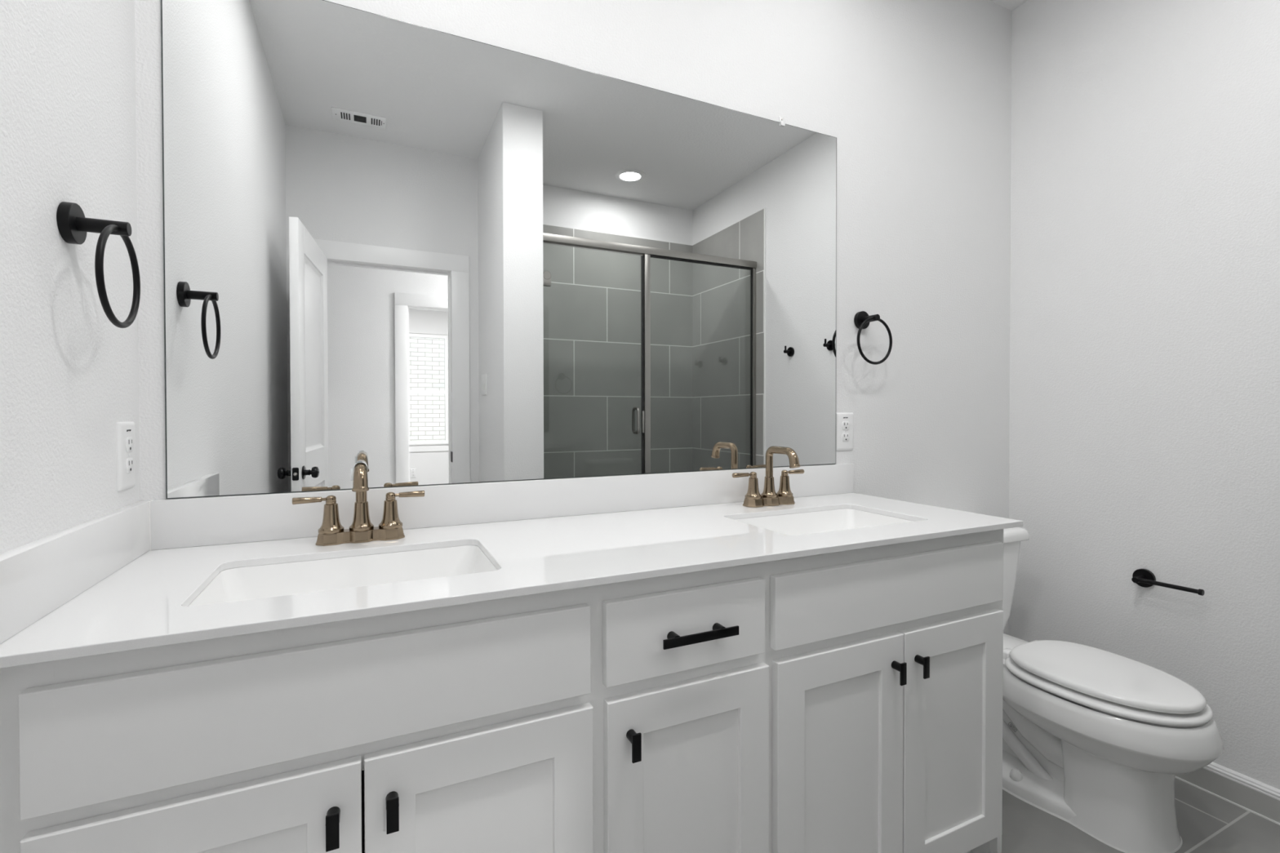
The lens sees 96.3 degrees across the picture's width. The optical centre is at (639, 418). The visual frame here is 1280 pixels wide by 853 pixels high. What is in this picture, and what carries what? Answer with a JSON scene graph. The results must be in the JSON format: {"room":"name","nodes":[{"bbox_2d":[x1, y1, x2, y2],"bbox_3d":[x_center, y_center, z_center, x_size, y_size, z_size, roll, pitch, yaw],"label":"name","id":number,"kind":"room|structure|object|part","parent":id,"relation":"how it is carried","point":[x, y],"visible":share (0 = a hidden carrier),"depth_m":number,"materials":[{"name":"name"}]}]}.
{"room":"bathroom","nodes":[
{"label":"bathroom","id":0,"kind":"room"},
{"bbox_2d":[0,0,140,554],"bbox_3d":[-0.555,-0.216,0.071,0.120,2.747,2.275,0,1,-25],"label":"wall","id":1,"kind":"structure","parent":0,"point":[68,374],"depth_m":0.85,"materials":[{"name":"white paint"}]},
{"bbox_2d":[0,499,152,644],"bbox_3d":[-0.855,0.213,0.878,0.022,0.097,0.568,0,1,-25],"label":"backsplash","id":2,"kind":"structure","parent":1,"relation":"attached to","point":[38,577],"depth_m":0.81,"materials":[{"name":"white stone"}]},
{"bbox_2d":[56,201,140,328],"bbox_3d":[-0.828,-0.232,0.877,0.074,0.184,0.156,0,1,-25],"label":"towel ring","id":3,"kind":"object","parent":1,"relation":"attached to","point":[73,225],"visible":1,"depth_m":0.86,"materials":[{"name":"black metal"}]},
{"bbox_3d":[-0.855,-0.294,0.863,0.014,0.060,0.060,0,1,-25],"label":"mounting plate","id":4,"kind":"part","parent":3,"relation":"part of","materials":[{"name":"black metal"}]},
{"bbox_3d":[-0.822,-0.294,0.879,0.061,0.021,0.021,0,1,-25],"label":"post","id":5,"kind":"part","parent":3,"relation":"part of","materials":[{"name":"black metal"}]},
{"bbox_2d":[115,421,135,491],"bbox_3d":[-0.950,0.069,1.063,0.008,0.125,0.076,0,1,-25],"label":"wall outlet","id":6,"kind":"object","parent":1,"relation":"attached to","point":[126,439],"visible":1,"depth_m":1.05,"materials":[{"name":"white plastic"}]},
{"bbox_2d":[125,457,133,473],"bbox_3d":[-0.947,0.088,1.065,0.002,0.028,0.034,0,1,-25],"label":"socket","id":7,"kind":"object","parent":6,"relation":"attached to","point":[129,461],"depth_m":1.06,"materials":[{"name":"white plastic"}]},
{"bbox_2d":[125,436,133,452],"bbox_3d":[-0.947,0.049,1.064,0.002,0.028,0.034,0,1,-25],"label":"socket","id":8,"kind":"object","parent":6,"relation":"attached to","point":[129,440],"depth_m":1.06,"materials":[{"name":"white plastic"}]},
{"bbox_2d":[134,0,1012,635],"bbox_3d":[0.219,-0.235,1.761,2.963,2.747,0.120,0,1,-25],"label":"wall","id":9,"kind":"structure","parent":0,"point":[914,95],"depth_m":1.97,"materials":[{"name":"white paint"}]},
{"bbox_2d":[160,0,836,498],"bbox_3d":[-0.150,-0.381,1.515,1.762,1.073,0.006,0,1,-25],"label":"wall mirror","id":10,"kind":"object","parent":9,"relation":"attached to","point":[422,255],"visible":1,"depth_m":1.38,"materials":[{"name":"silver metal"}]},
{"bbox_2d":[150,463,853,550],"bbox_3d":[-0.128,0.204,1.524,1.846,0.097,0.020,0,1,-25],"label":"backsplash","id":11,"kind":"structure","parent":9,"relation":"attached to","point":[181,522],"depth_m":1.38,"materials":[{"name":"white stone"}]},
{"bbox_2d":[778,116,785,126],"bbox_3d":[0.443,-0.926,1.787,0.016,0.030,0.010,0,1,-25],"label":"mirror clip","id":12,"kind":"object","parent":9,"relation":"attached to","point":[780,118],"visible":1,"depth_m":1.79,"materials":[{"name":"white"}]},
{"bbox_2d":[835,413,853,450],"bbox_3d":[0.685,0.044,1.913,0.076,0.125,0.008,0,1,-25],"label":"wall outlet","id":13,"kind":"object","parent":9,"relation":"attached to","point":[844,421],"visible":1,"depth_m":1.91,"materials":[{"name":"white plastic"}]},
{"bbox_2d":[841,433,849,441],"bbox_3d":[0.686,0.063,1.910,0.034,0.028,0.002,0,1,-25],"label":"socket","id":14,"kind":"object","parent":13,"relation":"attached to","point":[845,437],"depth_m":1.91,"materials":[{"name":"white plastic"}]},
{"bbox_2d":[841,421,849,429],"bbox_3d":[0.686,0.024,1.910,0.034,0.028,0.002,0,1,-25],"label":"socket","id":15,"kind":"object","parent":13,"relation":"attached to","point":[845,424],"depth_m":1.91,"materials":[{"name":"white plastic"}]},
{"bbox_2d":[853,311,892,364],"bbox_3d":[0.764,-0.270,1.910,0.156,0.184,0.074,0,1,-25],"label":"towel ring","id":16,"kind":"object","parent":9,"relation":"attached to","point":[862,320],"visible":1,"depth_m":1.91,"materials":[{"name":"black metal"}]},
{"bbox_3d":[0.750,-0.332,1.936,0.060,0.060,0.014,0,1,-25],"label":"mounting plate","id":17,"kind":"part","parent":16,"relation":"part of","materials":[{"name":"black metal"}]},
{"bbox_3d":[0.765,-0.331,1.903,0.021,0.021,0.061,0,1,-25],"label":"post","id":18,"kind":"part","parent":16,"relation":"part of","materials":[{"name":"black metal"}]},
{"bbox_2d":[990,0,1028,10],"bbox_3d":[1.049,-1.631,-1.799,6.400,0.120,7.240,0,1,-25],"label":"ceiling","id":19,"kind":"structure","parent":0,"point":[1011,5],"depth_m":2.23,"materials":[{"name":"white paint"}]},
{"bbox_2d":[1001,777,1279,852],"bbox_3d":[0.720,1.189,0.721,2.963,0.080,2.455,0,1,-25],"label":"floor","id":20,"kind":"structure","parent":0,"point":[1207,823],"depth_m":1.58,"materials":[{"name":"tile"}]},
{"bbox_2d":[0,528,1003,852],"bbox_3d":[-0.025,0.707,1.268,1.844,0.875,0.576,0,1,-25],"label":"vanity cabinet","id":21,"kind":"object","parent":20,"relation":"on","point":[850,701],"visible":0.94,"depth_m":0.94,"materials":[{"name":"white paint"}]},
{"bbox_3d":[-0.553,0.761,0.740,0.350,0.556,0.018,0,1,-25],"label":"door","id":22,"kind":"part","parent":21,"relation":"part of","materials":[{"name":"white paint"}]},
{"bbox_3d":[-0.399,0.385,0.809,0.693,0.145,0.018,0,1,-25],"label":"false drawer","id":23,"kind":"part","parent":21,"relation":"part of","materials":[{"name":"white paint"}]},
{"bbox_3d":[-0.416,0.554,0.778,0.017,0.046,0.027,0,1,-25],"label":"knob","id":24,"kind":"part","parent":21,"relation":"part of","materials":[{"name":"black metal"}]},
{"bbox_3d":[-0.350,0.553,0.809,0.017,0.046,0.027,0,1,-25],"label":"knob","id":25,"kind":"part","parent":21,"relation":"part of","materials":[{"name":"black metal"}]},
{"bbox_3d":[-0.236,0.759,0.890,0.342,0.556,0.018,0,1,-25],"label":"door","id":26,"kind":"part","parent":21,"relation":"part of","materials":[{"name":"white paint"}]},
{"bbox_2d":[0,493,1022,668],"bbox_3d":[-0.020,0.262,1.273,1.867,0.014,0.568,0,1,-25],"label":"countertop","id":27,"kind":"structure","parent":21,"relation":"on","point":[144,603],"depth_m":1.03,"materials":[{"name":"white stone"}]},
{"bbox_2d":[188,545,497,606],"bbox_3d":[-0.494,0.348,1.010,0.507,0.150,0.332,0,1,-25],"label":"sink","id":28,"kind":"object","parent":27,"relation":"in","point":[255,582],"visible":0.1,"depth_m":1.11,"materials":[{"name":"white ceramic"}]},
{"bbox_2d":[292,459,424,546],"bbox_3d":[-0.589,0.170,1.210,0.186,0.173,0.186,0,1,20],"label":"faucet","id":29,"kind":"object","parent":27,"relation":"on","point":[331,532],"visible":1,"depth_m":1.19,"materials":[{"name":"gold metal"}]},
{"bbox_3d":[-0.674,0.167,1.170,0.062,0.014,0.014,0,1,-25],"label":"lever","id":30,"kind":"part","parent":29,"relation":"part of","materials":[{"name":"beige metal"}]},
{"bbox_3d":[-0.639,0.197,1.187,0.048,0.076,0.048,0,1,-25],"label":"handle","id":31,"kind":"part","parent":29,"relation":"part of","materials":[{"name":"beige metal"}]},
{"bbox_3d":[-0.588,0.245,1.211,0.168,0.022,0.059,0,1,-25],"label":"plate","id":32,"kind":"part","parent":29,"relation":"part of","materials":[{"name":"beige metal"}]},
{"bbox_3d":[-0.567,0.160,1.164,0.048,0.149,0.150,0,1,-25],"label":"spout","id":33,"kind":"part","parent":29,"relation":"part of","materials":[{"name":"beige metal"}]},
{"bbox_3d":[-0.537,0.196,1.235,0.048,0.076,0.048,0,1,-25],"label":"handle","id":34,"kind":"part","parent":29,"relation":"part of","materials":[{"name":"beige metal"}]},
{"bbox_3d":[-0.503,0.166,1.251,0.062,0.014,0.014,0,1,-25],"label":"lever","id":35,"kind":"part","parent":29,"relation":"part of","materials":[{"name":"beige metal"}]},
{"bbox_2d":[732,445,804,507],"bbox_3d":[0.376,0.165,1.668,0.186,0.171,0.186,0,1,20],"label":"faucet","id":36,"kind":"object","parent":27,"relation":"on","point":[753,499],"visible":1,"depth_m":1.65,"materials":[{"name":"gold metal"}]},
{"bbox_3d":[0.291,0.161,1.629,0.062,0.014,0.014,0,1,-25],"label":"lever","id":37,"kind":"part","parent":36,"relation":"part of","materials":[{"name":"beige metal"}]},
{"bbox_3d":[0.325,0.191,1.645,0.048,0.076,0.048,0,1,-25],"label":"handle","id":38,"kind":"part","parent":36,"relation":"part of","materials":[{"name":"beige metal"}]},
{"bbox_3d":[0.376,0.239,1.670,0.168,0.022,0.059,0,1,-25],"label":"plate","id":39,"kind":"part","parent":36,"relation":"part of","materials":[{"name":"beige metal"}]},
{"bbox_3d":[0.398,0.154,1.623,0.048,0.149,0.150,0,1,-25],"label":"spout","id":40,"kind":"part","parent":36,"relation":"part of","materials":[{"name":"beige metal"}]},
{"bbox_3d":[0.427,0.190,1.693,0.048,0.076,0.048,0,1,-25],"label":"handle","id":41,"kind":"part","parent":36,"relation":"part of","materials":[{"name":"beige metal"}]},
{"bbox_3d":[0.462,0.159,1.709,0.062,0.014,0.014,0,1,-25],"label":"lever","id":42,"kind":"part","parent":36,"relation":"part of","materials":[{"name":"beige metal"}]},
{"bbox_2d":[733,508,914,535],"bbox_3d":[0.471,0.341,1.465,0.506,0.150,0.332,0,1,-25],"label":"sink","id":43,"kind":"object","parent":27,"relation":"in","point":[810,522],"visible":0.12,"depth_m":1.60,"materials":[{"name":"white ceramic"}]},
{"bbox_3d":[-0.011,0.551,0.970,0.017,0.046,0.027,0,1,-25],"label":"knob","id":44,"kind":"part","parent":21,"relation":"part of","materials":[{"name":"black metal"}]},
{"bbox_3d":[0.088,0.381,1.039,0.328,0.142,0.018,0,1,-25],"label":"drawer","id":45,"kind":"part","parent":21,"relation":"part of","materials":[{"name":"white paint"}]},
{"bbox_3d":[0.094,0.757,1.046,0.336,0.556,0.018,0,1,-25],"label":"door","id":46,"kind":"part","parent":21,"relation":"part of","materials":[{"name":"white paint"}]},
{"bbox_3d":[0.105,0.385,1.022,0.154,0.018,0.027,0,1,-25],"label":"handle","id":47,"kind":"part","parent":21,"relation":"part of","materials":[{"name":"black metal"}]},
{"bbox_3d":[0.421,0.754,1.200,0.346,0.556,0.018,0,1,-25],"label":"door","id":48,"kind":"part","parent":21,"relation":"part of","materials":[{"name":"white paint"}]},
{"bbox_3d":[0.574,0.378,1.268,0.696,0.143,0.018,0,1,-25],"label":"false drawer","id":49,"kind":"part","parent":21,"relation":"part of","materials":[{"name":"white paint"}]},
{"bbox_3d":[0.559,0.548,1.238,0.017,0.046,0.027,0,1,-25],"label":"knob","id":50,"kind":"part","parent":21,"relation":"part of","materials":[{"name":"black metal"}]},
{"bbox_3d":[0.624,0.547,1.269,0.017,0.046,0.027,0,1,-25],"label":"knob","id":51,"kind":"part","parent":21,"relation":"part of","materials":[{"name":"black metal"}]},
{"bbox_3d":[0.736,0.752,1.349,0.342,0.556,0.018,0,1,-25],"label":"door","id":52,"kind":"part","parent":21,"relation":"part of","materials":[{"name":"white paint"}]},
{"bbox_2d":[1002,526,1223,852],"bbox_3d":[1.274,0.762,1.769,0.410,0.750,0.765,0,1,-25],"label":"toilet","id":53,"kind":"object","parent":20,"relation":"on","point":[1097,740],"visible":0.78,"depth_m":1.56,"materials":[{"name":"white ceramic"}]},
{"bbox_3d":[1.151,0.593,2.025,0.366,0.330,0.185,0,1,-25],"label":"tank","id":54,"kind":"part","parent":53,"relation":"part of","materials":[{"name":"white ceramic"}]},
{"bbox_3d":[1.153,0.406,2.019,0.410,0.044,0.203,0,1,-25],"label":"tank lid","id":55,"kind":"part","parent":53,"relation":"part of","materials":[{"name":"white ceramic"}]},
{"bbox_3d":[1.330,0.731,1.649,0.340,0.025,0.438,0,1,-25],"label":"lid","id":56,"kind":"part","parent":53,"relation":"part of","materials":[{"name":"white plastic"}]},
{"bbox_3d":[1.330,0.759,1.649,0.376,0.016,0.458,0,1,-25],"label":"seat","id":57,"kind":"part","parent":53,"relation":"part of","materials":[{"name":"white plastic"}]},
{"bbox_2d":[1008,0,1279,789],"bbox_3d":[2.087,-0.231,1.134,0.120,2.747,2.609,0,1,-25],"label":"wall","id":58,"kind":"structure","parent":0,"point":[1144,301],"depth_m":1.87,"materials":[{"name":"white paint"}]},
{"bbox_2d":[1131,568,1204,595],"bbox_3d":[1.668,0.527,1.818,0.063,0.059,0.196,0,1,-25],"label":"toilet paper holder","id":59,"kind":"object","parent":58,"relation":"attached to","point":[1144,578],"visible":1,"depth_m":1.86,"materials":[{"name":"black metal"}]},
{"bbox_3d":[1.635,0.526,1.877,0.051,0.019,0.019,0,1,-25],"label":"post","id":60,"kind":"part","parent":59,"relation":"part of","materials":[{"name":"black metal"}]},
{"bbox_3d":[1.662,0.526,1.890,0.012,0.059,0.059,0,1,-25],"label":"mounting plate","id":61,"kind":"part","parent":59,"relation":"part of","materials":[{"name":"black metal"}]},
{"bbox_2d":[1174,761,1279,825],"bbox_3d":[1.803,1.092,1.594,0.016,0.092,1.560,0,1,-25],"label":"baseboard","id":62,"kind":"structure","parent":58,"relation":"attached to","point":[1261,799],"depth_m":1.68,"materials":[{"name":"white paint"}]},
{"bbox_3d":[1.805,1.059,1.594,0.014,0.025,1.560,0,1,-25],"label":"cap moulding","id":63,"kind":"part","parent":62,"relation":"part of","materials":[{"name":"white paint"}]}
]}

